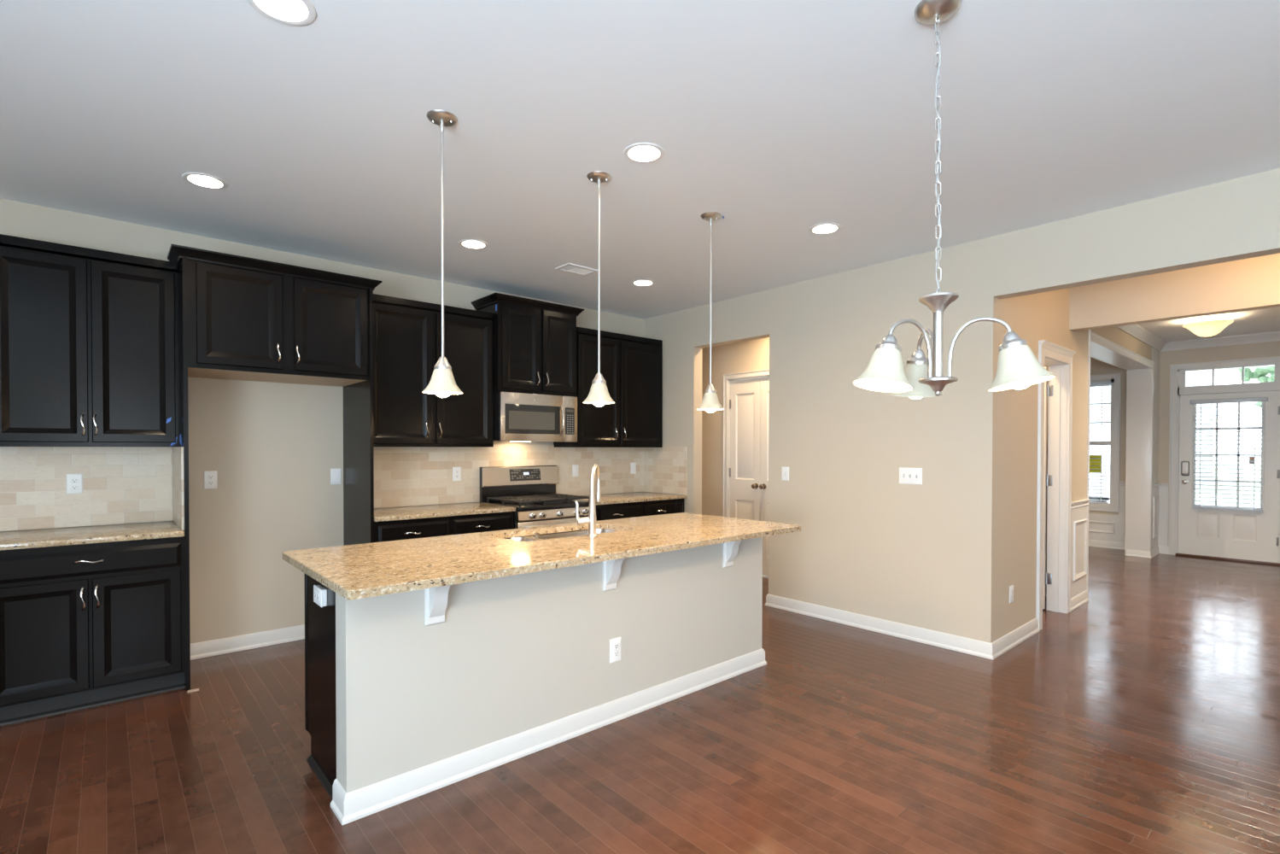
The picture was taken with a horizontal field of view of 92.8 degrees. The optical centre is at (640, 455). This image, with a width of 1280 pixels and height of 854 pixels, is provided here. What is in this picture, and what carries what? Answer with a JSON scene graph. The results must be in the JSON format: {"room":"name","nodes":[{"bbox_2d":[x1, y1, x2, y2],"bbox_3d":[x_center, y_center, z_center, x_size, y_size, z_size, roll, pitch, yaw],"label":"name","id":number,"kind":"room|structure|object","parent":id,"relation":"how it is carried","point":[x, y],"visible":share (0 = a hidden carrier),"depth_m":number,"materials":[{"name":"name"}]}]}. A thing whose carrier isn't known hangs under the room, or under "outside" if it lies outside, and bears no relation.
{"room":"kitchen","nodes":[
{"label":"kitchen","id":0,"kind":"room"},
{"bbox_2d":[0,198,644,643],"bbox_3d":[-2.471,-0.058,4.402,6.820,2.747,0.120,-1,1,-41],"label":"wall","id":1,"kind":"structure","parent":0,"point":[273,448],"depth_m":4.18,"materials":[{"name":"beige paint"}]},
{"bbox_2d":[0,233,179,446],"bbox_3d":[-3.148,-0.599,3.481,0.794,1.100,0.358,-1,1,-41],"label":"upper cabinet","id":2,"kind":"object","parent":1,"relation":"attached to","point":[89,337],"visible":0.98,"depth_m":3.36,"materials":[{"name":"black wood"}]},
{"bbox_2d":[170,433,181,445],"bbox_3d":[-2.697,-0.089,3.567,0.221,0.072,0.034,1,1,38],"label":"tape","id":3,"kind":"object","parent":2,"relation":"attached to","point":[180,439],"visible":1,"depth_m":3.59,"materials":[{"name":"blue plastic"}]},
{"bbox_2d":[0,446,184,531],"bbox_3d":[-3.070,0.187,3.400,0.794,0.468,0.599,-1,1,-41],"label":"backsplash","id":4,"kind":"structure","parent":1,"relation":"attached to","point":[121,484],"depth_m":3.60,"materials":[{"name":"tile"}]},
{"bbox_2d":[65,473,82,494],"bbox_3d":[-3.312,0.168,3.567,0.072,0.117,0.008,-1,1,-41],"label":"wall outlet","id":5,"kind":"object","parent":4,"relation":"attached to","point":[73,482],"visible":1,"depth_m":3.56,"materials":[{"name":"white plastic"}]},
{"bbox_2d":[70,478,78,483],"bbox_3d":[-3.310,0.148,3.565,0.033,0.027,0.002,-1,1,-41],"label":"receptacle","id":6,"kind":"object","parent":5,"relation":"attached to","point":[73,480],"depth_m":3.56,"materials":[{"name":"plastic"}]},
{"bbox_2d":[70,485,78,489],"bbox_3d":[-3.310,0.187,3.565,0.033,0.027,0.002,-1,1,-41],"label":"receptacle","id":7,"kind":"object","parent":5,"relation":"attached to","point":[73,487],"depth_m":3.57,"materials":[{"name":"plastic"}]},
{"bbox_2d":[177,256,190,690],"bbox_3d":[-2.756,0.104,3.659,0.021,2.440,0.620,-1,1,-41],"label":"end panel","id":8,"kind":"object","parent":1,"relation":"attached to","point":[182,271],"visible":0.43,"depth_m":3.43,"materials":[{"name":"black wood"}]},
{"bbox_2d":[204,470,217,489],"bbox_3d":[-2.826,0.162,4.008,0.072,0.117,0.008,-1,1,-41],"label":"wall outlet","id":9,"kind":"object","parent":1,"relation":"attached to","point":[210,477],"visible":1,"depth_m":4.00,"materials":[{"name":"white plastic"}]},
{"bbox_2d":[207,474,213,479],"bbox_3d":[-2.824,0.142,4.006,0.033,0.027,0.002,-1,1,-41],"label":"receptacle","id":10,"kind":"object","parent":9,"relation":"attached to","point":[209,476],"depth_m":4.00,"materials":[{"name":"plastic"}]},
{"bbox_2d":[207,480,213,485],"bbox_3d":[-2.824,0.181,4.006,0.033,0.027,0.002,-1,1,-41],"label":"receptacle","id":11,"kind":"object","parent":9,"relation":"attached to","point":[209,482],"depth_m":4.00,"materials":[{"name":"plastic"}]},
{"bbox_2d":[190,624,304,660],"bbox_3d":[-2.580,1.268,4.229,0.980,0.100,0.022,-1,1,-41],"label":"baseboard","id":12,"kind":"structure","parent":1,"relation":"attached to","point":[213,647],"depth_m":4.14,"materials":[{"name":"white paint"}]},
{"bbox_2d":[166,243,382,386],"bbox_3d":[-2.369,-0.837,3.967,1.126,0.665,0.650,-1,1,-41],"label":"upper cabinet","id":13,"kind":"object","parent":1,"relation":"attached to","point":[249,318],"visible":0.99,"depth_m":3.71,"materials":[{"name":"brown wood"}]},
{"bbox_2d":[330,468,341,484],"bbox_3d":[-2.253,0.157,4.511,0.072,0.117,0.008,-1,1,-41],"label":"light switch","id":14,"kind":"object","parent":1,"relation":"attached to","point":[336,478],"visible":1,"depth_m":4.51,"materials":[{"name":"white plastic"}]},
{"bbox_2d":[343,287,374,545],"bbox_3d":[-2.004,0.097,4.320,0.021,2.440,0.620,-1,1,-41],"label":"end panel","id":15,"kind":"object","parent":1,"relation":"attached to","point":[358,398],"visible":0.43,"depth_m":4.25,"materials":[{"name":"black wood"}]},
{"bbox_2d":[373,293,493,447],"bbox_3d":[-1.688,-0.616,4.763,1.048,1.100,0.358,-1,1,-41],"label":"upper cabinet","id":16,"kind":"object","parent":1,"relation":"attached to","point":[407,333],"visible":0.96,"depth_m":4.63,"materials":[{"name":"black wood"}]},
{"bbox_2d":[470,292,584,396],"bbox_3d":[-0.974,-0.918,5.335,0.880,0.780,0.435,-1,1,-41],"label":"upper cabinet","id":17,"kind":"object","parent":1,"relation":"attached to","point":[534,341],"visible":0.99,"depth_m":5.16,"materials":[{"name":"black wood"}]},
{"bbox_2d":[493,391,577,442],"bbox_3d":[-0.959,-0.322,5.333,0.760,0.407,0.450,-1,1,-41],"label":"microwave","id":18,"kind":"object","parent":17,"relation":"attached to","point":[517,417],"visible":0.98,"depth_m":5.16,"materials":[{"name":"silver metal"}]},
{"bbox_2d":[374,444,686,508],"bbox_3d":[-0.870,0.154,5.306,2.982,0.494,0.639,-1,1,-41],"label":"backsplash","id":19,"kind":"structure","parent":1,"relation":"attached to","point":[403,476],"depth_m":5.42,"materials":[{"name":"tile"}]},
{"bbox_2d":[452,467,461,480],"bbox_3d":[-1.542,0.156,5.122,0.072,0.117,0.008,-1,1,-41],"label":"wall outlet","id":20,"kind":"object","parent":19,"relation":"attached to","point":[456,470],"visible":1,"depth_m":5.12,"materials":[{"name":"white plastic"}]},
{"bbox_2d":[572,464,578,476],"bbox_3d":[-0.629,0.150,5.923,0.072,0.117,0.008,-1,1,-41],"label":"light switch","id":21,"kind":"object","parent":19,"relation":"attached to","point":[575,467],"visible":1,"depth_m":5.92,"materials":[{"name":"white plastic"}]},
{"bbox_2d":[630,462,636,473],"bbox_3d":[-0.074,0.135,6.410,0.072,0.117,0.008,-1,1,-41],"label":"light switch","id":22,"kind":"object","parent":19,"relation":"attached to","point":[633,465],"visible":1,"depth_m":6.40,"materials":[{"name":"white plastic"}]},
{"bbox_2d":[553,326,662,447],"bbox_3d":[-0.282,-0.628,5.997,1.126,1.100,0.358,-1,1,-41],"label":"upper cabinet","id":23,"kind":"object","parent":1,"relation":"attached to","point":[631,366],"visible":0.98,"depth_m":5.89,"materials":[{"name":"black wood"}]},
{"bbox_2d":[335,537,762,793],"bbox_3d":[-0.203,0.897,3.095,2.479,0.873,0.132,-1,1,-41],"label":"wall","id":24,"kind":"structure","parent":0,"point":[511,655],"depth_m":2.71,"materials":[{"name":"paint"}]},
{"bbox_2d":[424,584,450,625],"bbox_3d":[-0.762,0.574,2.379,0.082,0.209,0.200,-1,1,-41],"label":"corbel","id":25,"kind":"object","parent":24,"relation":"attached to","point":[435,599],"visible":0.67,"depth_m":2.42,"materials":[{"name":"white paint"}]},
{"bbox_2d":[330,648,766,824],"bbox_3d":[-0.191,1.284,3.096,2.509,0.100,0.154,-1,1,-41],"label":"baseboard","id":26,"kind":"structure","parent":24,"relation":"attached to","point":[365,801],"depth_m":2.70,"materials":[{"name":"white paint"}]},
{"bbox_2d":[602,557,625,590],"bbox_3d":[-0.091,0.568,2.969,0.082,0.209,0.200,-1,1,-41],"label":"corbel","id":27,"kind":"object","parent":24,"relation":"attached to","point":[611,569],"visible":0.62,"depth_m":3.01,"materials":[{"name":"white paint"}]},
{"bbox_2d":[609,637,621,663],"bbox_3d":[-0.124,0.982,3.072,0.072,0.117,0.008,-1,1,-41],"label":"wall outlet","id":28,"kind":"object","parent":24,"relation":"attached to","point":[615,644],"visible":1,"depth_m":3.07,"materials":[{"name":"white plastic"}]},
{"bbox_2d":[613,642,619,649],"bbox_3d":[-0.122,0.962,3.070,0.033,0.027,0.002,-1,1,-41],"label":"receptacle","id":29,"kind":"object","parent":28,"relation":"attached to","point":[616,645],"depth_m":3.07,"materials":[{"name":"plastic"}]},
{"bbox_2d":[613,650,619,657],"bbox_3d":[-0.122,1.001,3.071,0.033,0.027,0.002,-1,1,-41],"label":"receptacle","id":30,"kind":"object","parent":28,"relation":"attached to","point":[616,652],"depth_m":3.07,"materials":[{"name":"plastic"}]},
{"bbox_2d":[722,539,742,567],"bbox_3d":[0.585,0.561,3.562,0.082,0.209,0.200,-1,1,-41],"label":"corbel","id":31,"kind":"object","parent":24,"relation":"attached to","point":[730,549],"visible":0.7,"depth_m":3.60,"materials":[{"name":"white paint"}]},
{"bbox_2d":[0,0,1279,342],"bbox_3d":[2.032,-1.520,3.867,12.900,0.200,8.800,-1,1,-41],"label":"ceiling","id":32,"kind":"structure","parent":0,"point":[780,119],"depth_m":2.58,"materials":[{"name":"white paint"}]},
{"bbox_2d":[181,172,227,189],"bbox_3d":[-2.245,-1.451,3.146,0.196,0.081,0.196,-1,1,-41],"label":"recessed light","id":33,"kind":"object","parent":32,"relation":"in","point":[203,180],"visible":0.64,"depth_m":3.18,"materials":[{"name":"white plastic"}]},
{"bbox_2d":[246,0,316,25],"bbox_3d":[-1.115,-1.435,1.889,0.196,0.081,0.196,-1,1,-41],"label":"recessed light","id":34,"kind":"object","parent":32,"relation":"in","point":[287,12],"visible":1,"depth_m":1.95,"materials":[{"name":"white plastic"}]},
{"bbox_2d":[421,109,463,397],"bbox_3d":[-0.828,-0.826,2.549,0.166,1.165,0.166,-1,1,-41],"label":"pendant light","id":35,"kind":"object","parent":32,"relation":"hanging from","point":[442,383],"visible":1,"depth_m":2.54,"materials":[{"name":"white glass"}]},
{"bbox_2d":[458,239,488,249],"bbox_3d":[-1.127,-1.461,4.115,0.196,0.081,0.196,-1,1,-41],"label":"recessed light","id":36,"kind":"object","parent":32,"relation":"in","point":[470,243],"visible":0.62,"depth_m":4.17,"materials":[{"name":"white plastic"}]},
{"bbox_2d":[555,263,597,275],"bbox_3d":[-0.487,-1.427,4.688,0.280,0.010,0.180,-1,1,-41],"label":"ceiling vent","id":37,"kind":"object","parent":32,"relation":"in","point":[573,268],"visible":0.99,"depth_m":4.68,"materials":[{"name":"white plastic"}]},
{"bbox_2d":[582,170,614,406],"bbox_3d":[-0.210,-0.831,3.098,0.166,1.165,0.166,-1,1,-41],"label":"pendant light","id":38,"kind":"object","parent":32,"relation":"hanging from","point":[599,395],"visible":1,"depth_m":3.08,"materials":[{"name":"white glass"}]},
{"bbox_2d":[631,279,654,286],"bbox_3d":[0.023,-1.471,5.071,0.196,0.081,0.196,-1,1,-41],"label":"recessed light","id":39,"kind":"object","parent":32,"relation":"in","point":[640,282],"visible":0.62,"depth_m":5.13,"materials":[{"name":"white plastic"}]},
{"bbox_2d":[623,142,665,163],"bbox_3d":[0.017,-1.445,2.843,0.196,0.081,0.196,-1,1,-41],"label":"recessed light","id":40,"kind":"object","parent":32,"relation":"in","point":[639,152],"visible":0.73,"depth_m":2.89,"materials":[{"name":"white plastic"}]},
{"bbox_2d":[696,211,724,412],"bbox_3d":[0.417,-0.837,3.618,0.166,1.165,0.166,-1,1,-41],"label":"pendant light","id":41,"kind":"object","parent":32,"relation":"hanging from","point":[710,402],"visible":1,"depth_m":3.60,"materials":[{"name":"white glass"}]},
{"bbox_2d":[808,222,841,234],"bbox_3d":[1.157,-1.455,3.818,0.196,0.081,0.196,-1,1,-41],"label":"recessed light","id":42,"kind":"object","parent":32,"relation":"in","point":[825,228],"visible":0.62,"depth_m":3.87,"materials":[{"name":"white plastic"}]},
{"bbox_2d":[852,0,1056,398],"bbox_3d":[0.950,-0.792,1.879,0.552,1.212,0.537,-1,1,-41],"label":"chandelier","id":43,"kind":"object","parent":32,"relation":"hanging from","point":[1018,367],"visible":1,"depth_m":1.88,"materials":[{"name":"white glass"}]},
{"bbox_2d":[1182,316,1233,338],"bbox_3d":[5.992,-1.337,6.437,0.400,0.217,0.400,-1,1,-41],"label":"bowl light","id":44,"kind":"object","parent":32,"relation":"hanging from","point":[1207,328],"visible":1,"depth_m":6.36,"materials":[{"name":"white glass"}]},
{"bbox_2d":[0,546,1279,853],"bbox_3d":[2.010,1.357,3.884,12.650,0.060,8.600,-1,1,-41],"label":"floor","id":45,"kind":"structure","parent":0,"point":[1143,716],"depth_m":2.72,"materials":[{"name":"brown wood"}]},
{"bbox_2d":[0,536,185,725],"bbox_3d":[-3.051,0.890,3.385,0.794,0.873,0.658,-1,1,-41],"label":"base cabinet","id":46,"kind":"object","parent":45,"relation":"on","point":[83,626],"visible":1,"depth_m":3.17,"materials":[{"name":"black wood"}]},
{"bbox_2d":[0,520,184,550],"bbox_3d":[-3.056,0.438,3.384,0.791,0.032,0.643,-1,1,-41],"label":"countertop","id":47,"kind":"structure","parent":46,"relation":"on","point":[11,540],"depth_m":3.30,"materials":[{"name":"beige stone"}]},
{"bbox_2d":[187,688,198,692],"bbox_3d":[-2.515,1.323,3.430,0.053,0.008,0.020,0,1,-30],"label":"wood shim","id":48,"kind":"object","parent":45,"relation":"on","point":[196,689],"visible":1,"depth_m":3.42,"materials":[{"name":"beige wood"}]},
{"bbox_2d":[374,511,513,542],"bbox_3d":[-1.586,0.877,4.672,1.062,0.873,0.658,-1,1,-41],"label":"base cabinet","id":49,"kind":"object","parent":45,"relation":"on","point":[429,527],"visible":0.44,"depth_m":4.40,"materials":[{"name":"black wood"}]},
{"bbox_2d":[374,502,515,521],"bbox_3d":[-1.588,0.424,4.674,1.064,0.032,0.643,-1,1,-41],"label":"countertop","id":50,"kind":"structure","parent":49,"relation":"on","point":[469,508],"depth_m":4.55,"materials":[{"name":"beige stone"}]},
{"bbox_2d":[303,529,588,799],"bbox_3d":[-0.435,0.895,3.357,2.457,0.871,0.566,-1,1,-41],"label":"base cabinet","id":51,"kind":"object","parent":45,"relation":"on","point":[320,695],"visible":0.2,"depth_m":2.54,"materials":[{"name":"black wood"}]},
{"bbox_2d":[313,584,327,607],"bbox_3d":[-1.314,0.575,2.498,0.026,0.072,0.118,-1,1,-41],"label":"wall outlet","id":52,"kind":"object","parent":51,"relation":"attached to","point":[319,593],"visible":1,"depth_m":2.46,"materials":[{"name":"white plastic"}]},
{"bbox_2d":[282,512,800,599],"bbox_3d":[-0.316,0.443,3.204,2.566,0.032,1.000,-1,1,-41],"label":"countertop","id":53,"kind":"structure","parent":51,"relation":"on","point":[356,571],"depth_m":2.74,"materials":[{"name":"beige stone"}]},
{"bbox_2d":[503,528,617,541],"bbox_3d":[-0.422,0.553,3.401,0.810,0.190,0.410,-1,1,-41],"label":"sink","id":54,"kind":"object","parent":53,"relation":"in","point":[534,537],"visible":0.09,"depth_m":3.58,"materials":[{"name":"silver metal"}]},
{"bbox_2d":[574,463,601,537],"bbox_3d":[-0.250,0.236,3.274,0.099,0.380,0.212,0,1,31],"label":"faucet","id":55,"kind":"object","parent":53,"relation":"on","point":[590,520],"visible":1,"depth_m":3.21,"materials":[{"name":"silver metal"}]},
{"bbox_2d":[479,465,589,528],"bbox_3d":[-0.866,0.704,5.241,0.760,1.208,0.715,-1,1,-41],"label":"gas range","id":56,"kind":"object","parent":45,"relation":"on","point":[531,489],"visible":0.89,"depth_m":5.24,"materials":[{"name":"silver metal"}]},
{"bbox_2d":[482,499,589,511],"bbox_3d":[-0.888,0.417,5.264,0.758,0.036,0.645,-1,1,-41],"label":"cooktop","id":57,"kind":"object","parent":56,"relation":"in","point":[564,505],"depth_m":5.04,"materials":[{"name":"black metal"}]},
{"bbox_2d":[595,498,684,520],"bbox_3d":[-0.175,0.864,5.911,1.142,0.873,0.658,-1,1,-41],"label":"base cabinet","id":58,"kind":"object","parent":45,"relation":"on","point":[608,511],"visible":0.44,"depth_m":5.66,"materials":[{"name":"black wood"}]},
{"bbox_2d":[578,491,686,505],"bbox_3d":[-0.180,0.411,5.911,1.148,0.032,0.643,-1,1,-41],"label":"countertop","id":59,"kind":"structure","parent":58,"relation":"on","point":[606,499],"depth_m":5.85,"materials":[{"name":"beige stone"}]},
{"bbox_2d":[1174,553,1279,565],"bbox_3d":[7.270,1.278,7.563,0.190,0.024,0.933,-1,1,-41],"label":"threshold","id":60,"kind":"object","parent":45,"relation":"on","point":[1179,554],"visible":0.72,"depth_m":7.48,"materials":[{"name":"brown wood"}]},
{"bbox_2d":[701,337,769,516],"bbox_3d":[1.536,-0.076,6.325,0.120,2.747,2.520,-1,1,-41],"label":"wall","id":61,"kind":"structure","parent":0,"point":[751,355],"depth_m":6.97,"materials":[{"name":"beige paint"}]},
{"bbox_2d":[729,377,760,520],"bbox_3d":[1.130,0.219,6.700,0.099,2.112,0.436,-1,1,-41],"label":"door","id":62,"kind":"structure","parent":61,"relation":"in","point":[745,401],"depth_m":6.70,"materials":[{"name":"white paint"}]},
{"bbox_2d":[722,368,769,517],"bbox_3d":[1.308,0.192,6.565,0.130,2.205,0.995,-1,1,-41],"label":"door frame","id":63,"kind":"structure","parent":61,"relation":"attached to","point":[762,373],"depth_m":6.86,"materials":[{"name":"white paint"}]},
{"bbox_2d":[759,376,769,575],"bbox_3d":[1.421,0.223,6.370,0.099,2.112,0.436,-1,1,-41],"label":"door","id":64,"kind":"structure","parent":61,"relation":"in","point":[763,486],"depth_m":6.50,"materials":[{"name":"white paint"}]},
{"bbox_2d":[765,593,1039,660],"bbox_3d":[2.039,1.264,4.945,0.940,0.100,1.821,-1,1,-41],"label":"baseboard","id":65,"kind":"structure","parent":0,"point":[993,650],"depth_m":4.41,"materials":[{"name":"white paint"}]},
{"bbox_2d":[643,168,1279,642],"bbox_3d":[2.554,-0.045,3.758,0.120,2.747,7.720,-1,1,-41],"label":"wall","id":66,"kind":"structure","parent":0,"point":[870,543],"depth_m":4.39,"materials":[{"name":"beige paint"}]},
{"bbox_2d":[781,466,789,480],"bbox_3d":[1.225,0.156,5.168,0.019,0.117,0.072,-1,1,-41],"label":"light switch","id":67,"kind":"object","parent":66,"relation":"attached to","point":[785,470],"visible":1,"depth_m":5.17,"materials":[{"name":"white plastic"}]},
{"bbox_2d":[899,467,922,485],"bbox_3d":[1.930,0.148,4.365,0.019,0.117,0.166,-1,1,-41],"label":"light switch","id":68,"kind":"object","parent":66,"relation":"attached to","point":[907,476],"visible":1,"depth_m":4.36,"materials":[{"name":"white plastic"}]},
{"bbox_2d":[997,287,1088,638],"bbox_3d":[3.168,-0.057,4.824,2.210,2.747,0.130,-1,1,-41],"label":"wall","id":69,"kind":"structure","parent":0,"point":[1035,318],"depth_m":4.41,"materials":[{"name":"beige paint"}]},
{"bbox_2d":[1009,584,1013,603],"bbox_3d":[2.572,0.961,4.221,0.072,0.117,0.008,-1,1,-41],"label":"wall outlet","id":70,"kind":"object","parent":69,"relation":"attached to","point":[1011,587],"visible":1,"depth_m":4.21,"materials":[{"name":"white plastic"}]},
{"bbox_2d":[1042,366,1053,608],"bbox_3d":[3.231,0.274,5.383,0.038,2.050,0.690,-1,1,-41],"label":"door","id":71,"kind":"structure","parent":69,"relation":"in","point":[1049,478],"depth_m":5.15,"materials":[{"name":"white paint"}]},
{"bbox_2d":[1035,339,1075,631],"bbox_3d":[3.261,0.228,4.880,0.836,2.178,0.175,-1,1,-41],"label":"door frame","id":72,"kind":"structure","parent":69,"relation":"attached to","point":[1059,359],"depth_m":5.08,"materials":[{"name":"white paint"}]},
{"bbox_2d":[1070,590,1088,611],"bbox_3d":[3.821,1.262,5.314,0.570,0.100,0.022,-1,1,-41],"label":"baseboard","id":73,"kind":"structure","parent":69,"relation":"attached to","point":[1079,599],"depth_m":5.31,"materials":[{"name":"white paint"}]},
{"bbox_2d":[1070,329,1090,598],"bbox_3d":[3.787,0.082,5.356,0.590,2.460,0.161,-1,1,-41],"label":"wainscot","id":74,"kind":"structure","parent":69,"relation":"attached to","point":[1079,523],"depth_m":5.37,"materials":[{"name":"white paint"}]},
{"bbox_2d":[1044,365,1048,596],"bbox_3d":[3.110,-0.090,7.708,5.930,2.747,4.280,-1,1,-41],"label":"wall","id":75,"kind":"structure","parent":0,"point":[1044,365],"depth_m":5.63,"materials":[{"name":"beige paint"}]},
{"bbox_2d":[1090,326,1159,484],"bbox_3d":[5.330,-0.078,6.856,3.720,2.747,0.230,-1,1,-41],"label":"wall","id":76,"kind":"structure","parent":0,"point":[1155,353],"depth_m":7.65,"materials":[{"name":"white paint"}]},
{"bbox_2d":[1090,331,1154,555],"bbox_3d":[5.160,0.068,6.702,3.250,2.458,0.271,-1,1,-41],"label":"door frame","id":77,"kind":"structure","parent":76,"relation":"attached to","point":[1140,370],"depth_m":7.68,"materials":[{"name":"white paint"}]},
{"bbox_2d":[1151,483,1168,549],"bbox_3d":[6.660,0.781,7.816,0.465,0.830,0.100,-1,1,-41],"label":"wainscot","id":78,"kind":"structure","parent":76,"relation":"attached to","point":[1160,531],"depth_m":7.94,"materials":[{"name":"white paint"}]},
{"bbox_2d":[1125,545,1159,558],"bbox_3d":[6.518,1.235,7.902,0.572,0.100,0.252,-1,1,-41],"label":"baseboard","id":79,"kind":"structure","parent":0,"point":[1154,552],"depth_m":7.74,"materials":[{"name":"white paint"}]},
{"bbox_2d":[1069,252,1279,331],"bbox_3d":[4.344,-1.230,4.298,0.120,0.385,2.190,-1,1,-41],"label":"beam","id":80,"kind":"structure","parent":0,"point":[1250,283],"depth_m":4.56,"materials":[{"name":"beige paint"}]},
{"bbox_2d":[1088,340,1279,517],"bbox_3d":[6.193,-0.099,8.805,0.150,2.747,6.700,-1,1,-41],"label":"wall","id":81,"kind":"structure","parent":0,"point":[1267,348],"depth_m":7.94,"materials":[{"name":"beige paint"}]},
{"bbox_2d":[1088,373,1121,512],"bbox_3d":[6.211,-0.175,8.730,0.120,1.896,1.071,-1,1,-41],"label":"window","id":82,"kind":"structure","parent":81,"relation":"in","point":[1114,442],"depth_m":8.34,"materials":[{"name":"white paint"}]},
{"bbox_2d":[1089,454,1100,472],"bbox_3d":[6.359,0.119,8.618,0.001,0.255,0.265,-1,1,-41],"label":"paper notice","id":83,"kind":"object","parent":82,"relation":"attached to","point":[1090,457],"visible":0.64,"depth_m":8.57,"materials":[{"name":"yellow paper"}]},
{"bbox_2d":[1088,380,1111,503],"bbox_3d":[6.208,-0.179,8.728,0.066,1.692,0.855,-1,1,-41],"label":"window blind","id":84,"kind":"object","parent":82,"relation":"attached to","point":[1108,382],"visible":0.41,"depth_m":8.48,"materials":[{"name":"white plastic"}]},
{"bbox_2d":[1088,481,1125,542],"bbox_3d":[5.311,0.758,9.685,0.026,0.830,4.030,-1,1,-41],"label":"wainscot","id":85,"kind":"structure","parent":81,"relation":"attached to","point":[1101,527],"depth_m":8.38,"materials":[{"name":"white paint"}]},
{"bbox_2d":[1088,539,1125,549],"bbox_3d":[5.311,1.213,9.691,0.022,0.100,4.030,-1,1,-41],"label":"baseboard","id":86,"kind":"structure","parent":81,"relation":"attached to","point":[1114,545],"depth_m":8.40,"materials":[{"name":"white paint"}]},
{"bbox_2d":[1158,545,1170,554],"bbox_3d":[6.836,1.235,7.956,0.022,0.100,0.130,-1,1,-41],"label":"baseboard","id":87,"kind":"structure","parent":81,"relation":"attached to","point":[1164,550],"depth_m":7.95,"materials":[{"name":"white paint"}]},
{"bbox_2d":[1168,356,1279,562],"bbox_3d":[7.271,0.060,7.548,0.150,2.460,1.085,-1,1,-41],"label":"door frame","id":88,"kind":"structure","parent":81,"relation":"attached to","point":[1177,372],"depth_m":7.80,"materials":[{"name":"white paint"}]},
{"bbox_2d":[1177,391,1279,562],"bbox_3d":[7.235,0.252,7.511,0.108,2.028,0.909,-1,1,-41],"label":"door","id":89,"kind":"structure","parent":81,"relation":"in","point":[1240,534],"depth_m":7.49,"materials":[{"name":"white paint"}]},
{"bbox_2d":[1249,457,1254,464],"bbox_3d":[7.396,0.066,7.370,0.001,0.085,0.050,-1,1,-41],"label":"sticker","id":90,"kind":"object","parent":89,"relation":"attached to","point":[1250,458],"visible":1,"depth_m":7.37,"materials":[{"name":"paper"}]},
{"bbox_2d":[1115,323,1279,351],"bbox_3d":[5.958,-1.385,5.748,4.220,0.104,2.240,-1,1,-41],"label":"crown molding","id":91,"kind":"structure","parent":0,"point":[1136,330],"depth_m":7.42,"materials":[{"name":"white paint"}]},
{"bbox_2d":[1190,397,1268,512],"bbox_3d":[7.206,-0.011,7.486,0.066,1.367,0.682,-1,1,-41],"label":"window blind","id":92,"kind":"object","parent":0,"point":[1253,399],"visible":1,"depth_m":7.46,"materials":[{"name":"white plastic"}]},
{"label":"outside","id":93,"kind":"structure","parent":0,"visible":0},
{"bbox_2d":[1195,463,1261,505],"bbox_3d":[36.175,1.290,38.291,83.800,0.050,120.000,-1,1,-41],"label":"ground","id":94,"kind":"structure","parent":93,"point":[1213,466],"depth_m":26.55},
{"bbox_2d":[1089,369,1213,487],"bbox_3d":[21.399,-2.954,29.915,9.800,8.600,9.800,-1,1,-41],"label":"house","id":95,"kind":"structure","parent":94,"relation":"on","point":[1200,377],"depth_m":25.78,"materials":[{"name":"white"}]},
{"bbox_2d":[1235,365,1274,407],"bbox_3d":[32.651,-3.190,29.935,4.961,9.107,4.943,-1,1,-41],"label":"tree","id":96,"kind":"object","parent":94,"relation":"on","point":[1260,372],"visible":0.15,"depth_m":31.18,"materials":[{"name":"green plant"}]},
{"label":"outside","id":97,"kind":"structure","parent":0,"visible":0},
{"bbox_2d":[1106,499,1260,507],"bbox_3d":[13.561,1.466,18.427,6.000,0.010,120.000,-1,1,-41],"label":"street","id":98,"kind":"structure","parent":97,"point":[1108,501],"depth_m":17.99,"materials":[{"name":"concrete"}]},
{"bbox_2d":[1088,466,1110,502],"bbox_3d":[12.432,0.738,19.023,1.740,1.450,4.500,-1,1,-41],"label":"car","id":99,"kind":"object","parent":98,"relation":"on","point":[1107,495],"visible":0.17,"depth_m":17.21,"materials":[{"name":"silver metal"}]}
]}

